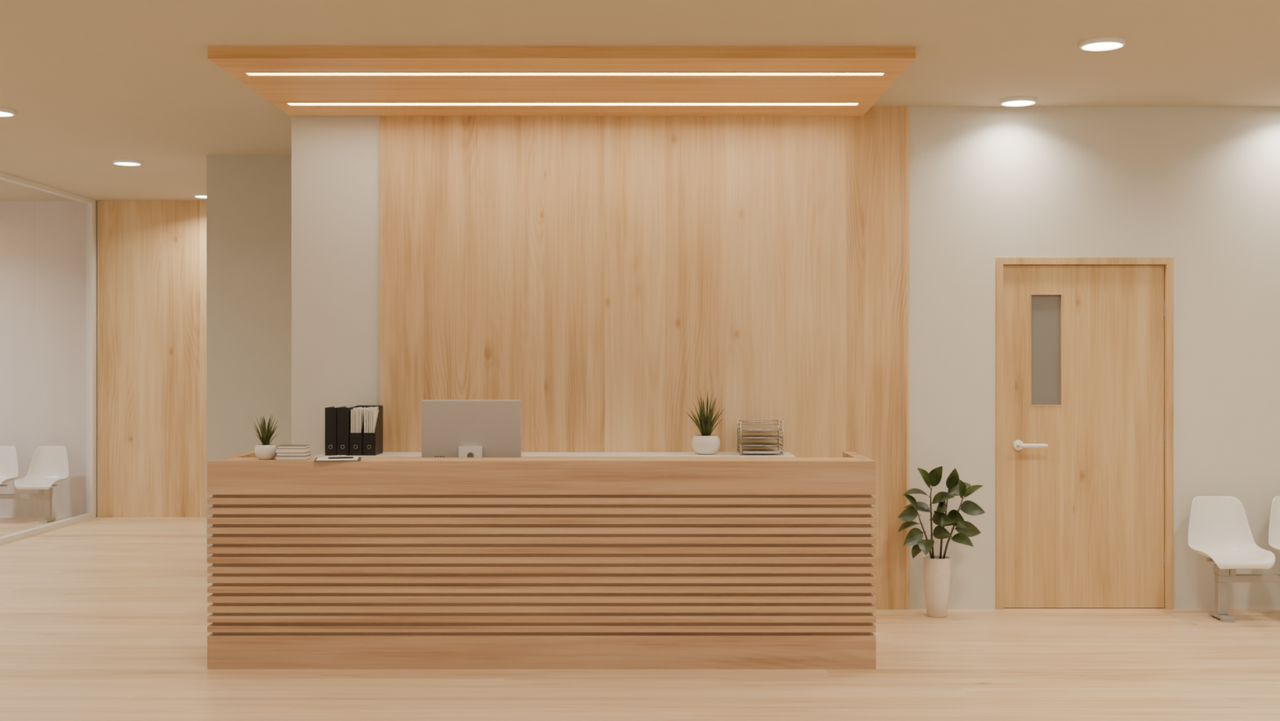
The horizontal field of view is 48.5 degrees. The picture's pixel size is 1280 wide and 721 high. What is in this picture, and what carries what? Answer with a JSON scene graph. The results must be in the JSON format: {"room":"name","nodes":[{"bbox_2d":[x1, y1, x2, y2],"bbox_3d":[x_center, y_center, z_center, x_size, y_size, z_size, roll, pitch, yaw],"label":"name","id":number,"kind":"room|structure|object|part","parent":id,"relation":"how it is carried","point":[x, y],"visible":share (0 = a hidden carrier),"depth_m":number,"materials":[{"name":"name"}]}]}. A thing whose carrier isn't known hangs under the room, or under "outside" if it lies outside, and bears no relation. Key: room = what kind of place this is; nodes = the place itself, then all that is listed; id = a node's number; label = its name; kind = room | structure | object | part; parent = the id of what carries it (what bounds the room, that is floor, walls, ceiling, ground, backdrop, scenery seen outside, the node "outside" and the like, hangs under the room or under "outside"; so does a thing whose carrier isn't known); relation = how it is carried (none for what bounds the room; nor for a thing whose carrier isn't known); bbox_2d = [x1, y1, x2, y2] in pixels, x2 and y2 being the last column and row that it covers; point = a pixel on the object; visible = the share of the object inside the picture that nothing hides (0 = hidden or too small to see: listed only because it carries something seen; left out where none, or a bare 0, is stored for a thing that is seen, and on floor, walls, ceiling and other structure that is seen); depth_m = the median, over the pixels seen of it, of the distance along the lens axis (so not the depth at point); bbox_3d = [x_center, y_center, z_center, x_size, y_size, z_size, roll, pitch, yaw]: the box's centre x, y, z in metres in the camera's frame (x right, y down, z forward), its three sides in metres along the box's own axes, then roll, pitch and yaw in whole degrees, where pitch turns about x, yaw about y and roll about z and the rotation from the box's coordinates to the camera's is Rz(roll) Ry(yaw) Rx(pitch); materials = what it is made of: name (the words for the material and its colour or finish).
{"room":"lobby","nodes":[
{"label":"lobby","id":0,"kind":"room"},
{"bbox_2d":[0,200,86,516],"bbox_3d":[-6.025,-0.015,13.575,5.950,3.000,0.150,0,0,0],"label":"wall","id":1,"kind":"structure","parent":0,"point":[43,243],"depth_m":13.50,"materials":[{"name":"paint"}]},
{"bbox_2d":[97,200,206,517],"bbox_3d":[-4.170,-0.015,13.485,1.940,3.000,0.030,0,0,0],"label":"cladding","id":2,"kind":"object","parent":1,"relation":"attached to","point":[152,255],"visible":0.64,"depth_m":13.47,"materials":[{"name":"beige wood"}]},
{"bbox_2d":[206,155,291,561],"bbox_3d":[1.050,-0.015,12.000,8.500,3.000,3.000,0,0,0],"label":"wall","id":3,"kind":"structure","parent":0,"point":[249,197],"depth_m":10.50,"materials":[{"name":"beige paint"}]},
{"bbox_2d":[254,444,276,459],"bbox_3d":[-1.837,0.449,6.985,0.110,0.072,0.110,0,0,0],"label":"plant pot","id":4,"kind":"object","parent":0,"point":[262,451],"depth_m":6.94,"materials":[{"name":"white ceramic"}]},
{"bbox_2d":[0,516,1279,720],"bbox_3d":[-1.850,1.535,5.350,14.300,0.100,16.700,0,0,0],"label":"floor","id":5,"kind":"structure","parent":0,"point":[102,619],"depth_m":6.79,"materials":[{"name":"brown wood"}]},
{"bbox_2d":[0,445,68,523],"bbox_3d":[-5.959,1.142,13.102,1.325,0.686,0.462,0,0,0],"label":"bench","id":6,"kind":"object","parent":5,"relation":"on","point":[49,465],"visible":1,"depth_m":13.26,"materials":[{"name":"white plastic"}]},
{"bbox_3d":[-5.450,1.330,13.090,0.068,0.310,0.200,0,0,0],"label":"leg","id":7,"kind":"part","parent":6,"relation":"part of","materials":[{"name":"grey metal"}]},
{"bbox_2d":[0,172,97,544],"bbox_3d":[-5.180,-0.015,8.080,0.060,3.000,10.840,0,0,0],"label":"frame","id":8,"kind":"object","parent":5,"relation":"on","point":[91,205],"visible":1,"depth_m":13.38,"materials":[{"name":"white metal"}]},
{"bbox_2d":[207,451,875,668],"bbox_3d":[-0.473,0.985,7.202,3.219,1.000,0.715,0,0,0],"label":"reception desk","id":9,"kind":"object","parent":5,"relation":"on","point":[370,562],"visible":1,"depth_m":6.84,"materials":[{"name":"brown wood"}]},
{"bbox_2d":[253,414,278,459],"bbox_3d":[-1.833,0.370,6.987,0.125,0.229,0.147,0,0,0],"label":"potted spiky plant","id":10,"kind":"object","parent":9,"relation":"on","point":[265,451],"visible":0.99,"depth_m":6.96,"materials":[{"name":"green plant"}]},
{"bbox_2d":[275,444,311,460],"bbox_3d":[-1.700,0.450,6.970,0.150,0.070,0.110,0,0,0],"label":"stack","id":11,"kind":"object","parent":9,"relation":"on","point":[283,451],"visible":1,"depth_m":6.92,"materials":[{"name":"paper"}]},
{"bbox_2d":[314,454,361,462],"bbox_3d":[-1.476,0.478,6.955,0.220,0.014,0.250,0,0,-10],"label":"clipboard","id":12,"kind":"object","parent":9,"relation":"on","point":[355,458],"visible":0.91,"depth_m":6.89,"materials":[{"name":"paper"}]},
{"bbox_2d":[328,456,353,458],"bbox_3d":[-1.460,0.474,6.937,0.125,0.008,0.008,0,0,-16],"label":"ballpoint pen","id":13,"kind":"object","parent":12,"relation":"on","point":[348,456],"visible":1,"depth_m":6.93,"materials":[{"name":"black plastic"}]},
{"bbox_2d":[421,400,521,457],"bbox_3d":[-0.865,0.473,7.300,0.512,0.543,0.200,0,0,0],"label":"computer monitor","id":14,"kind":"object","parent":9,"relation":"on","point":[449,428],"visible":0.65,"depth_m":7.29,"materials":[{"name":"white plastic"}]},
{"bbox_3d":[-0.473,1.405,7.202,3.219,0.160,0.715,0,0,0],"label":"board","id":15,"kind":"part","parent":9,"relation":"part of","materials":[{"name":"brown wood"}]},
{"bbox_2d":[224,457,861,460],"bbox_3d":[-0.473,0.500,7.005,3.099,0.030,0.200,0,0,0],"label":"countertop","id":16,"kind":"structure","parent":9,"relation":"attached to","point":[230,458],"depth_m":6.98,"materials":[{"name":"brown wood"}]},
{"bbox_2d":[313,452,795,457],"bbox_3d":[-0.487,1.015,8.274,2.746,0.940,0.408,0,0,0],"label":"desk","id":17,"kind":"object","parent":5,"relation":"on","point":[384,454],"visible":0.08,"depth_m":8.19,"materials":[{"name":"white laminate"}]},
{"bbox_2d":[324,406,341,455],"bbox_3d":[-1.774,0.407,8.276,0.066,0.275,0.248,0,0,0],"label":"ring binder","id":18,"kind":"object","parent":17,"relation":"on","point":[331,412],"visible":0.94,"depth_m":8.15,"materials":[{"name":"plastic"}]},
{"bbox_2d":[337,406,355,455],"bbox_3d":[-1.704,0.407,8.276,0.066,0.275,0.248,0,0,0],"label":"ring binder","id":19,"kind":"object","parent":17,"relation":"on","point":[344,413],"visible":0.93,"depth_m":8.15,"materials":[{"name":"plastic"}]},
{"bbox_2d":[349,404,369,455],"bbox_3d":[-1.631,0.405,8.278,0.072,0.280,0.243,0,0,0],"label":"magazine file","id":20,"kind":"object","parent":17,"relation":"on","point":[356,433],"visible":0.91,"depth_m":8.17,"materials":[{"name":"plastic"}]},
{"bbox_2d":[363,404,382,455],"bbox_3d":[-1.554,0.405,8.278,0.072,0.280,0.243,0,0,0],"label":"magazine file","id":21,"kind":"object","parent":17,"relation":"on","point":[373,414],"visible":1,"depth_m":8.18,"materials":[{"name":"plastic"}]},
{"bbox_2d":[687,395,724,454],"bbox_3d":[0.381,0.358,8.265,0.228,0.373,0.242,0,0,0],"label":"potted spiky plant","id":22,"kind":"object","parent":17,"relation":"on","point":[705,443],"visible":1,"depth_m":8.23,"materials":[{"name":"green plant"}]},
{"bbox_2d":[691,435,719,454],"bbox_3d":[0.383,0.490,8.270,0.168,0.110,0.168,0,0,0],"label":"plant pot","id":23,"kind":"object","parent":22,"relation":"attached to","point":[701,444],"depth_m":8.21,"materials":[{"name":"white ceramic"}]},
{"bbox_2d":[737,419,783,455],"bbox_3d":[0.700,0.448,8.300,0.248,0.195,0.267,0,0,0],"label":"tray","id":24,"kind":"object","parent":17,"relation":"on","point":[742,437],"visible":1,"depth_m":8.25,"materials":[{"name":"silver metal"}]},
{"bbox_2d":[739,442,780,444],"bbox_3d":[0.700,0.486,8.300,0.224,0.002,0.240,0,0,0],"label":"shelf","id":25,"kind":"object","parent":24,"relation":"attached to","point":[741,443],"depth_m":8.29,"materials":[{"name":"grey metal"}]},
{"bbox_2d":[739,435,781,437],"bbox_3d":[0.700,0.442,8.300,0.224,0.002,0.240,0,0,0],"label":"shelf","id":26,"kind":"object","parent":24,"relation":"attached to","point":[740,436],"depth_m":8.26,"materials":[{"name":"grey metal"}]},
{"bbox_2d":[739,449,781,453],"bbox_3d":[0.700,0.531,8.300,0.224,0.002,0.240,0,0,0],"label":"shelf","id":27,"kind":"object","parent":24,"relation":"attached to","point":[741,451],"depth_m":8.18,"materials":[{"name":"grey metal"}]},
{"bbox_2d":[742,427,780,429],"bbox_3d":[0.700,0.397,8.300,0.224,0.002,0.240,0,0,0],"label":"shelf","id":28,"kind":"object","parent":24,"relation":"attached to","point":[742,428],"depth_m":8.27,"materials":[{"name":"grey metal"}]},
{"bbox_2d":[897,466,985,617],"bbox_3d":[1.740,1.048,8.233,0.509,0.874,0.237,0,0,0],"label":"rubber plant","id":29,"kind":"object","parent":5,"relation":"on","point":[936,568],"visible":1,"depth_m":8.22,"materials":[{"name":"green plant"}]},
{"bbox_3d":[1.727,1.314,8.270,0.162,0.342,0.162,0,0,0],"label":"pot","id":30,"kind":"part","parent":29,"relation":"part of","materials":[{"name":"white ceramic"}]},
{"bbox_2d":[1187,495,1279,622],"bbox_3d":[3.849,1.142,8.182,1.325,0.686,0.462,0,0,0],"label":"bench","id":31,"kind":"object","parent":5,"relation":"on","point":[1219,528],"visible":1,"depth_m":8.33,"materials":[{"name":"white plastic"}]},
{"bbox_3d":[3.340,1.330,8.170,0.068,0.310,0.200,0,0,0],"label":"leg","id":32,"kind":"part","parent":31,"relation":"part of","materials":[{"name":"grey metal"}]},
{"bbox_2d":[0,0,1279,200],"bbox_3d":[-1.850,-1.565,5.350,14.300,0.100,16.700,0,0,0],"label":"ceiling","id":33,"kind":"structure","parent":0,"point":[89,85],"depth_m":6.86,"materials":[{"name":"paint"}]},
{"bbox_2d":[0,107,15,116],"bbox_3d":[-3.900,-1.504,8.620,0.210,0.022,0.210,0,0,0],"label":"recessed light","id":34,"kind":"object","parent":33,"relation":"in","point":[3,112],"visible":1,"depth_m":8.62,"materials":[{"name":"white plastic"}]},
{"bbox_2d":[0,111,13,115],"bbox_3d":[-3.900,-1.499,8.620,0.185,0.001,0.185,0,0,0],"label":"diffuser","id":35,"kind":"object","parent":34,"relation":"attached to","point":[2,113],"depth_m":8.65,"materials":[{"name":"white plastic"}]},
{"bbox_2d":[112,159,142,165],"bbox_3d":[-3.900,-1.504,10.820,0.210,0.022,0.210,0,0,0],"label":"recessed light","id":36,"kind":"object","parent":33,"relation":"in","point":[117,162],"visible":1,"depth_m":10.78,"materials":[{"name":"white plastic"}]},
{"bbox_2d":[115,162,139,164],"bbox_3d":[-3.900,-1.499,10.820,0.185,0.001,0.185,0,0,0],"label":"diffuser","id":37,"kind":"object","parent":36,"relation":"attached to","point":[122,163],"depth_m":10.84,"materials":[{"name":"white plastic"}]},
{"bbox_2d":[193,193,206,198],"bbox_3d":[-3.970,-1.504,13.000,0.210,0.022,0.210,0,0,0],"label":"recessed light","id":38,"kind":"object","parent":33,"relation":"in","point":[196,195],"visible":0.48,"depth_m":12.93,"materials":[{"name":"white plastic"}]},
{"bbox_2d":[207,46,915,115],"bbox_3d":[-0.377,-1.486,7.670,3.415,0.058,1.620,0,0,0],"label":"ceiling light canopy","id":39,"kind":"object","parent":33,"relation":"attached to","point":[300,81],"depth_m":7.38,"materials":[{"name":"brown wood"}]},
{"bbox_2d":[1000,96,1036,106],"bbox_3d":[2.200,-1.504,8.270,0.210,0.022,0.210,0,0,0],"label":"recessed light","id":40,"kind":"object","parent":33,"relation":"in","point":[1018,101],"visible":1,"depth_m":8.24,"materials":[{"name":"white plastic"}]},
{"bbox_2d":[1002,100,1034,105],"bbox_3d":[2.200,-1.499,8.270,0.185,0.001,0.185,0,0,0],"label":"diffuser","id":41,"kind":"object","parent":40,"relation":"attached to","point":[1020,102],"depth_m":8.29,"materials":[{"name":"white plastic"}]},
{"bbox_2d":[1079,36,1125,51],"bbox_3d":[2.200,-1.504,6.770,0.210,0.022,0.210,0,0,0],"label":"recessed light","id":42,"kind":"object","parent":33,"relation":"in","point":[1098,44],"visible":1,"depth_m":6.75,"materials":[{"name":"white plastic"}]},
{"bbox_2d":[1082,42,1122,49],"bbox_3d":[2.200,-1.499,6.770,0.185,0.001,0.185,0,0,0],"label":"diffuser","id":43,"kind":"object","parent":42,"relation":"attached to","point":[1101,46],"depth_m":6.78,"materials":[{"name":"white plastic"}]},
{"bbox_2d":[291,106,1279,608],"bbox_3d":[1.609,-0.015,9.500,7.383,3.000,2.000,0,0,0],"label":"wall","id":44,"kind":"structure","parent":0,"point":[1197,187],"depth_m":8.50,"materials":[{"name":"white paint"}]},
{"bbox_2d":[379,106,909,609],"bbox_3d":[0.027,-0.015,8.490,3.156,3.000,0.020,0,0,0],"label":"wood wall panel","id":45,"kind":"object","parent":44,"relation":"attached to","point":[604,276],"visible":0.57,"depth_m":8.48,"materials":[{"name":"beige wood"}]},
{"bbox_2d":[995,257,1173,608],"bbox_3d":[2.656,0.435,8.569,1.058,2.100,0.162,0,0,0],"label":"door frame","id":46,"kind":"structure","parent":44,"relation":"in","point":[1045,308],"depth_m":8.49,"materials":[{"name":"brown wood"}]},
{"bbox_2d":[1003,265,1164,607],"bbox_3d":[2.659,0.456,8.540,0.974,2.051,0.049,0,0,0],"label":"door leaf","id":47,"kind":"structure","parent":46,"relation":"attached to","point":[1083,512],"depth_m":8.52,"materials":[{"name":"brown wood"}]},
{"bbox_2d":[1013,440,1022,450],"bbox_3d":[2.265,0.507,8.514,0.062,0.062,0.011,0,0,0],"label":"rose","id":48,"kind":"object","parent":47,"relation":"attached to","point":[1015,444],"visible":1,"depth_m":8.51,"materials":[{"name":"silver metal"}]},
{"bbox_2d":[1017,443,1048,447],"bbox_3d":[2.340,0.507,8.479,0.171,0.024,0.062,0,0,0],"label":"lever","id":49,"kind":"object","parent":47,"relation":"attached to","point":[1019,445],"visible":1,"depth_m":8.45,"materials":[{"name":"white plastic"}]},
{"bbox_2d":[1030,293,1062,405],"bbox_3d":[2.433,-0.064,8.540,0.193,0.673,0.049,0,0,0],"label":"bead","id":50,"kind":"object","parent":47,"relation":"attached to","point":[1061,295],"visible":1,"depth_m":8.52,"materials":[{"name":"brown wood"}]},
{"bbox_3d":[3.141,0.440,8.518,0.010,1.590,0.004,0,0,0],"label":"hinges","id":51,"kind":"part","parent":47,"relation":"part of","materials":[{"name":"silver metal"}]}
]}

